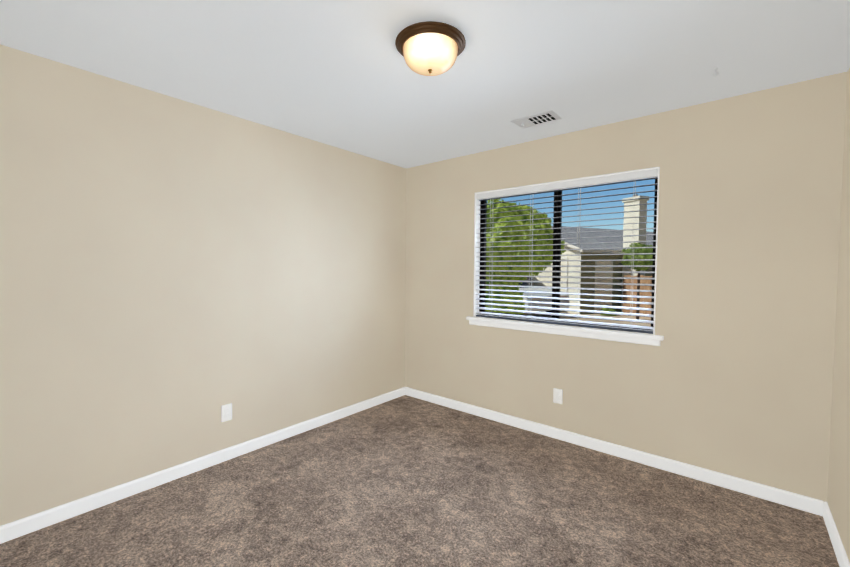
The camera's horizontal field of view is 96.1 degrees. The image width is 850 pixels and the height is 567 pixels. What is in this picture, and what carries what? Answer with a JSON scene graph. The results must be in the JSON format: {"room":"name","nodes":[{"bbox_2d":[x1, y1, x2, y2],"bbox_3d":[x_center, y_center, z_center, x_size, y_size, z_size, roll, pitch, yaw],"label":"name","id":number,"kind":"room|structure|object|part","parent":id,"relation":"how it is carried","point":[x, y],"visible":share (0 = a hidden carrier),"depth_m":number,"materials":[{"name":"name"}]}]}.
{"room":"empty bedroom","nodes":[
{"label":"empty bedroom","id":0,"kind":"room"},
{"bbox_2d":[0,44,405,525],"bbox_3d":[-1.340,0.030,2.873,0.140,2.440,3.657,2,3,40],"label":"wall","id":1,"kind":"structure","parent":0,"point":[176,274],"depth_m":2.41,"materials":[{"name":"beige paint"}]},
{"bbox_2d":[0,387,405,543],"bbox_3d":[-1.288,1.211,2.868,0.015,0.081,3.377,2,3,40],"label":"baseboard","id":2,"kind":"structure","parent":1,"relation":"attached to","point":[27,525],"depth_m":2.42,"materials":[{"name":"white wood"}]},
{"bbox_2d":[221,403,231,421],"bbox_3d":[-1.407,0.918,2.715,0.008,0.114,0.070,2,3,40],"label":"electrical outlet","id":3,"kind":"object","parent":1,"relation":"attached to","point":[226,410],"visible":1,"depth_m":2.71,"materials":[{"name":"white plastic"}]},
{"bbox_2d":[0,395,839,566],"bbox_3d":[-0.063,1.358,1.859,3.477,0.120,3.657,2,3,40],"label":"floor","id":4,"kind":"structure","parent":0,"point":[405,481],"depth_m":2.14,"materials":[{"name":"brown carpet"}]},
{"bbox_2d":[0,0,849,167],"bbox_3d":[-0.046,-1.200,1.761,3.477,0.120,3.657,2,3,40],"label":"ceiling","id":5,"kind":"structure","parent":0,"point":[341,74],"depth_m":1.94,"materials":[{"name":"white paint"}]},
{"bbox_2d":[395,21,465,75],"bbox_3d":[0.025,-1.064,1.795,0.329,0.154,0.329,2,3,40],"label":"ceiling light","id":6,"kind":"object","parent":5,"relation":"hanging from","point":[430,48],"visible":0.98,"depth_m":1.71,"materials":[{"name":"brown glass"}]},
{"bbox_2d":[510,110,561,128],"bbox_3d":[0.791,-1.160,2.734,0.305,0.023,0.190,2,3,40],"label":"ceiling vent","id":7,"kind":"object","parent":5,"relation":"in","point":[537,119],"visible":1,"depth_m":2.71,"materials":[{"name":"white metal"}]},
{"bbox_2d":[405,72,846,502],"bbox_3d":[1.067,0.035,3.164,3.197,2.440,0.140,2,3,40],"label":"wall","id":8,"kind":"structure","parent":0,"point":[731,374],"depth_m":2.49,"materials":[{"name":"beige paint"}]},
{"bbox_2d":[554,388,562,403],"bbox_3d":[1.075,0.911,3.090,0.070,0.114,0.008,2,3,40],"label":"electrical outlet","id":9,"kind":"object","parent":8,"relation":"attached to","point":[557,395],"visible":1,"depth_m":3.09,"materials":[{"name":"white plastic"}]},
{"bbox_2d":[469,167,659,345],"bbox_3d":[1.065,-0.207,3.144,1.545,1.225,0.152,2,3,40],"label":"window","id":10,"kind":"structure","parent":8,"relation":"in","point":[555,225],"depth_m":3.17,"materials":[{"name":"white metal"}]},
{"bbox_3d":[1.018,0.384,3.114,1.545,0.044,0.017,2,3,40],"label":"window sill apron","id":11,"kind":"part","parent":10,"relation":"part of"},
{"bbox_2d":[476,169,657,333],"bbox_3d":[1.051,-0.239,3.126,1.451,1.142,0.066,2,3,40],"label":"window blinds","id":12,"kind":"object","parent":10,"relation":"attached to","point":[650,174],"visible":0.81,"depth_m":3.02,"materials":[{"name":"white plastic"}]},
{"bbox_2d":[466,317,663,339],"bbox_3d":[1.038,0.349,3.138,1.585,0.026,0.123,2,3,40],"label":"window sill","id":13,"kind":"structure","parent":8,"relation":"attached to","point":[594,330],"depth_m":2.98,"materials":[{"name":"white"}]},
{"bbox_2d":[405,387,822,515],"bbox_3d":[1.010,1.215,3.149,3.167,0.081,0.015,2,3,40],"label":"baseboard","id":14,"kind":"structure","parent":8,"relation":"attached to","point":[791,499],"depth_m":2.69,"materials":[{"name":"white wood"}]},
{"bbox_2d":[827,67,849,562],"bbox_3d":[1.231,0.128,0.747,0.140,2.440,3.657,2,3,40],"label":"wall","id":15,"kind":"structure","parent":0,"point":[838,496],"depth_m":1.95,"materials":[{"name":"beige paint"}]},
{"bbox_2d":[823,502,849,566],"bbox_3d":[1.164,1.304,0.842,0.015,0.081,3.377,2,3,40],"label":"baseboard","id":16,"kind":"structure","parent":15,"relation":"attached to","point":[840,552],"depth_m":1.88,"materials":[{"name":"white wood"}]},
{"label":"outside","id":17,"kind":"structure","parent":0,"visible":0},
{"bbox_2d":[522,311,650,326],"bbox_3d":[27.537,0.514,37.719,120.000,0.200,86.803,2,3,40],"label":"ground","id":18,"kind":"structure","parent":17,"point":[614,321],"depth_m":13.23,"materials":[{"name":"beige concrete"}]},
{"bbox_2d":[485,199,565,314],"bbox_3d":[1.247,-0.031,6.963,2.598,3.021,2.099,2,3,40],"label":"tree","id":19,"kind":"object","parent":18,"relation":"on","point":[527,222],"depth_m":6.16,"materials":[{"name":"green plant"}]},
{"bbox_2d":[518,277,569,312],"bbox_3d":[3.357,0.410,14.990,1.822,1.420,4.512,-1,2,-22],"label":"car","id":20,"kind":"object","parent":18,"relation":"on","point":[537,294],"depth_m":13.14,"materials":[{"name":"white metal"}]},
{"bbox_2d":[534,194,652,313],"bbox_3d":[9.757,-1.297,19.242,11.500,4.593,7.653,-1,2,-22],"label":"house","id":21,"kind":"structure","parent":18,"relation":"on","point":[618,233],"depth_m":14.81,"materials":[{"name":"white"}]},
{"bbox_2d":[600,308,615,315],"bbox_3d":[6.774,1.043,14.105,0.560,0.419,0.590,2,3,40],"label":"grass tuft","id":22,"kind":"object","parent":18,"relation":"on","point":[608,309],"depth_m":13.95,"materials":[{"name":"green plant"}]},
{"bbox_2d":[622,275,651,317],"bbox_3d":[9.249,0.575,10.607,0.110,1.500,8.655,-1,2,-22],"label":"fence","id":23,"kind":"object","parent":18,"relation":"on","point":[643,281],"depth_m":14.04,"materials":[{"name":"brown wood"}]},
{"bbox_2d":[621,242,652,319],"bbox_3d":[7.154,-0.089,12.870,1.142,2.628,1.054,2,3,40],"label":"tree","id":24,"kind":"object","parent":18,"relation":"on","point":[641,250],"depth_m":12.60,"materials":[{"name":"green plant"}]}
]}

